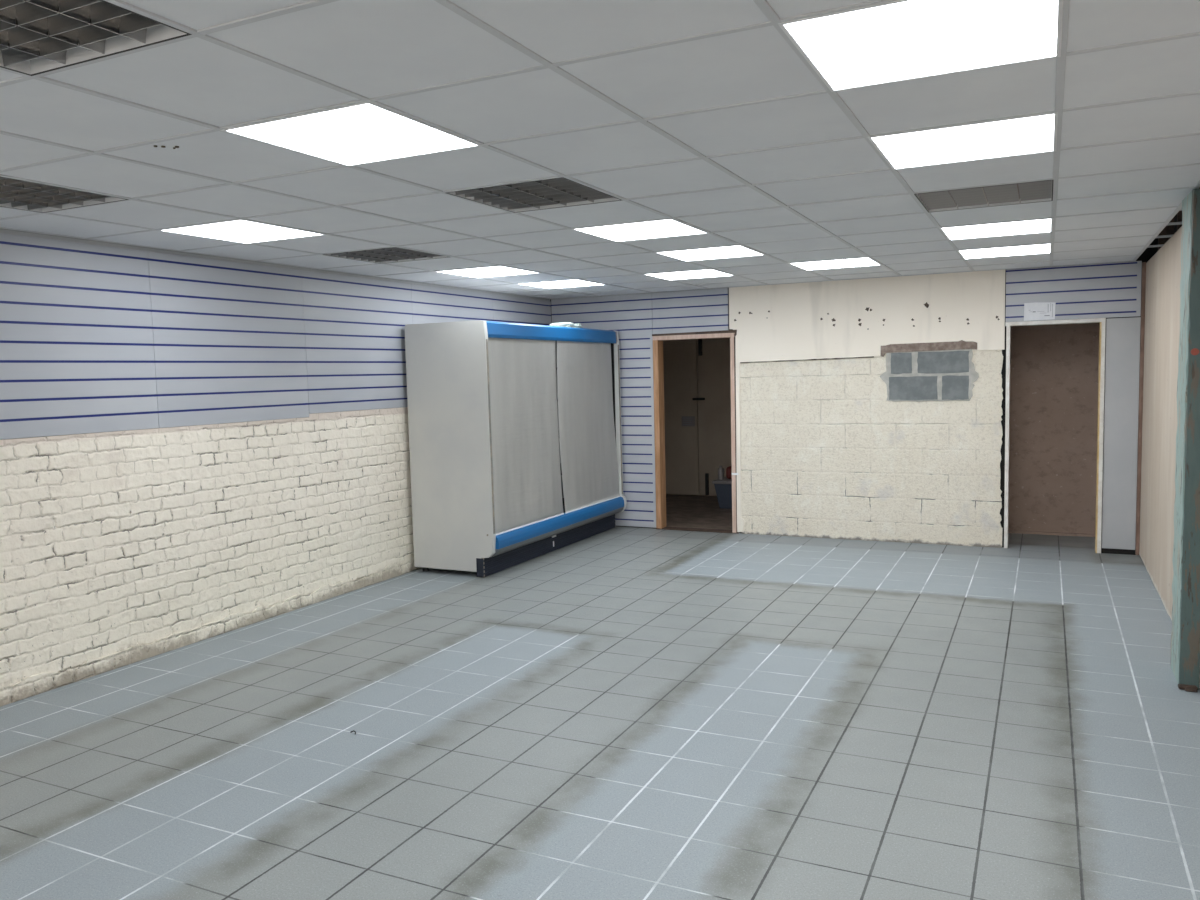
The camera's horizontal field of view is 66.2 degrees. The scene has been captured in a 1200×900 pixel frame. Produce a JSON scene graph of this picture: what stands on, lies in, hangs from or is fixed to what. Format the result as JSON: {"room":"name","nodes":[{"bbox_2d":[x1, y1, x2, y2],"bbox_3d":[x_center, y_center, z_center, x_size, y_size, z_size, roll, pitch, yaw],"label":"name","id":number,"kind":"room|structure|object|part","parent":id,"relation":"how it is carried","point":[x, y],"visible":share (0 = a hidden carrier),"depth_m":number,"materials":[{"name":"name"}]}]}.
{"room":"empty retail shop","nodes":[
{"label":"empty retail shop","id":0,"kind":"room"},
{"bbox_2d":[0,228,543,706],"bbox_3d":[-2.954,-0.143,5.007,0.230,2.800,10.867,1,5,26],"label":"wall","id":1,"kind":"structure","parent":0,"point":[118,549],"depth_m":5.62,"materials":[{"name":"beige brick"}]},
{"bbox_2d":[0,233,158,439],"bbox_3d":[-2.911,-0.593,4.869,0.026,1.034,1.241,1,5,26],"label":"panel","id":2,"kind":"object","parent":1,"relation":"attached to","point":[77,346],"visible":1,"depth_m":4.97,"materials":[{"name":"grey laminate"}]},
{"bbox_2d":[148,252,308,427],"bbox_3d":[-2.371,-0.698,5.983,0.026,1.034,1.240,1,5,26],"label":"panel","id":3,"kind":"object","parent":1,"relation":"attached to","point":[229,337],"visible":1,"depth_m":5.90,"materials":[{"name":"grey plastic"}]},
{"bbox_2d":[0,229,549,300],"bbox_3d":[-2.887,-1.126,4.888,0.011,0.021,10.837,1,5,26],"label":"trim","id":4,"kind":"structure","parent":1,"relation":"attached to","point":[4,231],"depth_m":5.90,"materials":[{"name":"metal"}]},
{"bbox_2d":[302,271,412,413],"bbox_3d":[-1.831,-0.815,7.097,0.026,1.010,1.243,1,5,26],"label":"panel","id":5,"kind":"object","parent":1,"relation":"attached to","point":[355,331],"visible":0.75,"depth_m":7.00,"materials":[{"name":"grey plastic"}]},
{"bbox_2d":[411,284,492,323],"bbox_3d":[-1.289,-0.920,8.213,0.026,1.010,1.243,1,5,26],"label":"panel","id":6,"kind":"object","parent":1,"relation":"attached to","point":[429,304],"visible":0.27,"depth_m":8.08,"materials":[{"name":"grey plastic"}]},
{"bbox_2d":[492,294,550,325],"bbox_3d":[-0.769,-1.021,9.285,0.026,1.010,1.144,1,5,26],"label":"panel","id":7,"kind":"object","parent":1,"relation":"attached to","point":[507,309],"visible":0.24,"depth_m":9.21,"materials":[{"name":"grey plastic"}]},
{"bbox_2d":[0,494,1199,899],"bbox_3d":[0.166,1.226,5.103,6.160,0.104,13.520,1,5,26],"label":"floor","id":8,"kind":"structure","parent":0,"point":[617,713],"depth_m":4.03,"materials":[{"name":"tile"}]},
{"bbox_2d":[404,320,626,576],"bbox_3d":[-0.655,-0.130,8.485,0.810,2.091,2.508,1,5,26],"label":"fridge","id":9,"kind":"object","parent":8,"relation":"on","point":[515,431],"depth_m":7.55,"materials":[{"name":"white metal"}]},
{"bbox_3d":[-1.204,-0.021,7.392,0.777,1.991,0.045,1,5,26],"label":"panel","id":10,"kind":"part","parent":9,"relation":"part of","materials":[{"name":"white metal"}]},
{"bbox_2d":[488,338,562,533],"bbox_3d":[-0.616,-0.152,7.776,0.036,1.560,1.170,1,5,26],"label":"blind","id":11,"kind":"object","parent":9,"relation":"hanging from","point":[524,411],"depth_m":7.74,"materials":[{"name":"grey fabric"}]},
{"bbox_3d":[-0.414,0.834,8.445,0.075,0.150,2.484,1,5,26],"label":"kick plate","id":12,"kind":"part","parent":9,"relation":"part of","materials":[{"name":"black metal"}]},
{"bbox_3d":[-0.309,0.631,8.395,0.073,0.108,2.419,1,5,26],"label":"bumper rail","id":13,"kind":"part","parent":9,"relation":"part of","materials":[{"name":"blue plastic"}]},
{"bbox_3d":[-0.316,-1.175,8.664,0.182,0.054,0.507,1,5,26],"label":"cable coil","id":14,"kind":"part","parent":9,"relation":"part of","materials":[{"name":"white plastic"}]},
{"bbox_2d":[557,341,619,512],"bbox_3d":[-0.094,-0.253,8.848,0.032,1.560,1.244,1,5,26],"label":"blind","id":15,"kind":"object","parent":9,"relation":"hanging from","point":[588,372],"depth_m":8.81,"materials":[{"name":"silver fabric"}]},
{"bbox_3d":[-0.136,-0.229,9.593,0.777,1.991,0.045,1,5,26],"label":"panel","id":16,"kind":"part","parent":9,"relation":"part of","materials":[{"name":"grey metal"}]},
{"bbox_2d":[712,476,731,508],"bbox_3d":[1.646,0.502,10.886,0.480,0.330,0.580,1,5,26],"label":"tub","id":17,"kind":"object","parent":8,"relation":"on","point":[723,488],"visible":0.29,"depth_m":10.71,"materials":[{"name":"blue plastic"}]},
{"bbox_2d":[718,466,723,479],"bbox_3d":[1.422,0.265,10.828,0.070,0.160,0.070,1,5,26],"label":"bottle","id":18,"kind":"object","parent":17,"relation":"on","point":[720,469],"visible":1,"depth_m":10.80,"materials":[{"name":"grey plastic"}]},
{"bbox_3d":[1.643,0.355,10.874,0.480,0.035,0.580,1,5,26],"label":"lid","id":19,"kind":"part","parent":17,"relation":"part of","materials":[{"name":"grey plastic"}]},
{"bbox_2d":[726,466,731,478],"bbox_3d":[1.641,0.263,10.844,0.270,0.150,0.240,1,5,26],"label":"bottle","id":20,"kind":"object","parent":17,"relation":"on","point":[728,469],"visible":0.3,"depth_m":10.78,"materials":[{"name":"red plastic"}]},
{"bbox_2d":[1171,188,1199,691],"bbox_3d":[2.901,-0.042,4.517,0.089,2.390,0.404,1,5,26],"label":"timber post","id":21,"kind":"object","parent":8,"relation":"on","point":[1185,635],"visible":1,"depth_m":4.44,"materials":[{"name":"teal paint"}]},
{"bbox_2d":[0,0,1199,298],"bbox_3d":[-0.466,-1.110,3.709,5.372,0.021,10.867,1,5,26],"label":"ceiling","id":22,"kind":"structure","parent":0,"point":[705,115],"depth_m":3.13,"materials":[{"name":"white tile"}]},
{"bbox_2d":[0,177,128,212],"bbox_3d":[-2.430,-1.116,3.844,0.586,0.107,0.586,1,5,26],"label":"light","id":23,"kind":"object","parent":22,"relation":"attached to","point":[14,193],"visible":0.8,"depth_m":3.96,"materials":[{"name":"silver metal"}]},
{"bbox_2d":[0,0,191,75],"bbox_3d":[-1.332,-0.990,1.982,0.586,0.107,0.586,1,5,26],"label":"light","id":24,"kind":"object","parent":22,"relation":"attached to","point":[37,37],"visible":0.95,"depth_m":2.15,"materials":[{"name":"white metal"}]},
{"bbox_2d":[157,219,325,243],"bbox_3d":[-1.905,-1.169,4.926,0.597,0.013,0.599,1,5,26],"label":"recessed light","id":25,"kind":"object","parent":22,"relation":"in","point":[239,231],"visible":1,"depth_m":4.91,"materials":[{"name":"white plastic"}]},
{"bbox_2d":[221,102,481,166],"bbox_3d":[-0.808,-1.043,3.064,0.597,0.013,0.599,1,5,26],"label":"recessed light","id":26,"kind":"object","parent":22,"relation":"in","point":[365,132],"visible":0.91,"depth_m":3.03,"materials":[{"name":"white plastic"}]},
{"bbox_2d":[323,247,447,263],"bbox_3d":[-1.383,-1.319,6.000,0.586,0.107,0.586,1,5,26],"label":"light","id":27,"kind":"object","parent":22,"relation":"attached to","point":[393,254],"visible":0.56,"depth_m":6.04,"materials":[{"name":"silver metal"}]},
{"bbox_2d":[434,266,538,277],"bbox_3d":[-0.859,-1.372,7.083,0.597,0.013,0.599,1,5,26],"label":"recessed light","id":28,"kind":"object","parent":22,"relation":"in","point":[493,271],"visible":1,"depth_m":7.08,"materials":[{"name":"white plastic"}]},
{"bbox_2d":[447,177,620,212],"bbox_3d":[-0.286,-1.193,4.138,0.586,0.107,0.586,1,5,26],"label":"light","id":29,"kind":"object","parent":22,"relation":"attached to","point":[556,192],"visible":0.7,"depth_m":4.16,"materials":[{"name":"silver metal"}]},
{"bbox_2d":[519,279,605,288],"bbox_3d":[-0.336,-1.474,8.161,0.597,0.013,0.599,1,5,26],"label":"recessed light","id":30,"kind":"object","parent":22,"relation":"in","point":[575,282],"visible":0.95,"depth_m":8.17,"materials":[{"name":"white plastic"}]},
{"bbox_2d":[572,219,708,241],"bbox_3d":[0.238,-1.246,5.221,0.597,0.013,0.599,1,5,26],"label":"recessed light","id":31,"kind":"object","parent":22,"relation":"in","point":[663,228],"visible":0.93,"depth_m":5.21,"materials":[{"name":"white plastic"}]},
{"bbox_2d":[642,269,734,279],"bbox_3d":[0.744,-1.458,7.638,0.597,0.013,0.599,1,5,26],"label":"recessed light","id":32,"kind":"object","parent":22,"relation":"in","point":[707,273],"visible":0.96,"depth_m":7.64,"materials":[{"name":"white plastic"}]},
{"bbox_2d":[654,245,764,261],"bbox_3d":[0.761,-1.348,6.299,0.597,0.013,0.599,1,5,26],"label":"recessed light","id":33,"kind":"object","parent":22,"relation":"in","point":[735,251],"visible":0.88,"depth_m":6.29,"materials":[{"name":"white plastic"}]},
{"bbox_2d":[788,257,880,270],"bbox_3d":[1.824,-1.441,7.116,0.597,0.013,0.599,1,5,26],"label":"recessed light","id":34,"kind":"object","parent":22,"relation":"in","point":[865,261],"visible":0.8,"depth_m":7.12,"materials":[{"name":"white plastic"}]},
{"bbox_2d":[778,0,1062,91],"bbox_3d":[0.812,-1.019,2.280,0.597,0.013,0.599,1,5,26],"label":"recessed light","id":35,"kind":"object","parent":22,"relation":"in","point":[898,40],"visible":0.88,"depth_m":2.27,"materials":[{"name":"white plastic"}]},
{"bbox_2d":[868,112,1057,169],"bbox_3d":[1.335,-1.120,3.359,0.597,0.013,0.599,1,5,26],"label":"recessed light","id":36,"kind":"object","parent":22,"relation":"in","point":[1034,134],"visible":0.82,"depth_m":3.33,"materials":[{"name":"white plastic"}]},
{"bbox_2d":[914,180,1053,211],"bbox_3d":[1.857,-1.271,4.433,0.586,0.107,0.586,1,5,26],"label":"light","id":37,"kind":"object","parent":22,"relation":"attached to","point":[1037,191],"visible":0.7,"depth_m":4.45,"materials":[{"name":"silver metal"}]},
{"bbox_2d":[940,218,1052,239],"bbox_3d":[2.381,-1.323,5.515,0.597,0.013,0.599,1,5,26],"label":"recessed light","id":38,"kind":"object","parent":22,"relation":"in","point":[1035,226],"visible":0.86,"depth_m":5.51,"materials":[{"name":"white plastic"}]},
{"bbox_2d":[957,243,1051,258],"bbox_3d":[2.904,-1.425,6.594,0.597,0.013,0.599,1,5,26],"label":"recessed light","id":39,"kind":"object","parent":22,"relation":"in","point":[1037,248],"visible":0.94,"depth_m":6.59,"materials":[{"name":"white plastic"}]},
{"bbox_2d":[550,238,1157,547],"bbox_3d":[1.986,-0.568,8.696,5.860,2.800,0.144,1,5,26],"label":"wall","id":40,"kind":"structure","parent":0,"point":[822,451],"depth_m":8.43,"materials":[{"name":"beige"}]},
{"bbox_2d":[551,293,655,527],"bbox_3d":[0.035,-0.399,9.608,1.151,2.385,0.026,1,5,26],"label":"panel","id":41,"kind":"object","parent":40,"relation":"attached to","point":[630,315],"visible":0.51,"depth_m":9.45,"materials":[{"name":"grey laminate"}]},
{"bbox_2d":[652,288,728,333],"bbox_3d":[0.888,-1.368,9.103,0.791,0.412,0.026,1,5,26],"label":"panel","id":42,"kind":"object","parent":40,"relation":"attached to","point":[707,309],"visible":1,"depth_m":9.08,"materials":[{"name":"grey plastic"}]},
{"bbox_2d":[652,330,738,533],"bbox_3d":[0.977,-0.181,9.222,0.888,1.992,0.155,1,5,26],"label":"door frame","id":43,"kind":"structure","parent":40,"relation":"in","point":[658,369],"depth_m":9.29,"materials":[{"name":"brown wood"}]},
{"bbox_2d":[880,340,978,401],"bbox_3d":[2.913,-0.697,8.168,0.835,0.533,0.026,1,5,26],"label":"blocked opening","id":44,"kind":"object","parent":40,"relation":"attached to","point":[933,371],"visible":1,"depth_m":8.15,"materials":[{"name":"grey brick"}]},
{"bbox_2d":[1004,318,1105,552],"bbox_3d":[3.852,-0.119,7.832,0.753,1.951,0.146,1,5,26],"label":"door frame","id":45,"kind":"structure","parent":40,"relation":"in","point":[1102,321],"depth_m":7.68,"materials":[{"name":"white wood"}]},
{"bbox_2d":[1005,261,1141,321],"bbox_3d":[3.914,-1.308,7.641,0.998,0.442,0.026,1,5,26],"label":"panel","id":46,"kind":"object","parent":40,"relation":"attached to","point":[1102,290],"visible":1,"depth_m":7.60,"materials":[{"name":"grey plastic"}]},
{"bbox_2d":[1024,302,1055,320],"bbox_3d":[3.697,-1.167,7.740,0.240,0.150,0.002,1,5,26],"label":"paper notice","id":47,"kind":"object","parent":46,"relation":"attached to","point":[1036,310],"visible":1,"depth_m":7.74,"materials":[{"name":"grey paper"}]},
{"bbox_2d":[1101,546,1135,554],"bbox_3d":[4.314,0.835,7.658,0.248,0.060,0.018,1,5,26],"label":"trim","id":48,"kind":"structure","parent":40,"relation":"attached to","point":[1103,550],"depth_m":7.65,"materials":[{"name":"black"}]},
{"bbox_2d":[1102,317,1140,549],"bbox_3d":[4.282,-0.127,7.567,0.244,1.903,0.018,1,5,26],"label":"panel","id":49,"kind":"object","parent":40,"relation":"attached to","point":[1122,356],"visible":1,"depth_m":7.56,"materials":[{"name":"grey paint"}]},
{"bbox_2d":[1008,323,1098,533],"bbox_3d":[4.357,-0.433,8.479,1.600,2.450,0.100,1,5,26],"label":"wall","id":50,"kind":"structure","parent":0,"point":[1054,368],"depth_m":8.52,"materials":[{"name":"brown paint"}]},
{"bbox_2d":[1008,530,1094,536],"bbox_3d":[4.229,0.780,8.575,1.120,0.022,0.045,1,5,26],"label":"trim","id":51,"kind":"structure","parent":50,"relation":"attached to","point":[1009,531],"depth_m":8.57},
{"bbox_2d":[1147,208,1181,250],"bbox_3d":[2.330,-0.152,2.919,0.400,2.900,11.720,1,5,26],"label":"wall","id":52,"kind":"structure","parent":0,"point":[1175,224],"depth_m":7.12,"materials":[{"name":"black"}]},
{"bbox_2d":[1135,262,1145,554],"bbox_3d":[4.401,-0.323,7.493,0.026,2.380,0.042,1,5,26],"label":"trim","id":53,"kind":"structure","parent":52,"relation":"attached to","point":[1143,285],"depth_m":7.47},
{"bbox_2d":[1139,227,1181,619],"bbox_3d":[3.726,-0.187,6.050,0.018,2.381,3.154,1,5,26],"label":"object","id":54,"kind":"structure","parent":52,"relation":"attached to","point":[1163,270],"depth_m":6.27,"materials":[{"name":"beige paint"}]},
{"bbox_3d":[1.517,-0.656,11.732,2.650,2.500,0.100,1,5,26],"label":"wall","id":55,"kind":"structure","parent":0,"visible":0},
{"bbox_2d":[663,338,730,495],"bbox_3d":[1.302,-0.532,11.750,1.750,2.238,0.075,1,5,26],"label":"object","id":56,"kind":"structure","parent":55,"relation":"in","point":[696,371],"depth_m":11.78,"materials":[{"name":"black"}]},
{"bbox_2d":[682,416,694,425],"bbox_3d":[1.135,-0.369,11.833,0.180,0.130,0.007,1,5,26],"label":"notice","id":57,"kind":"object","parent":56,"relation":"attached to","point":[686,420],"visible":1,"depth_m":11.83,"materials":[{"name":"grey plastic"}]}
]}

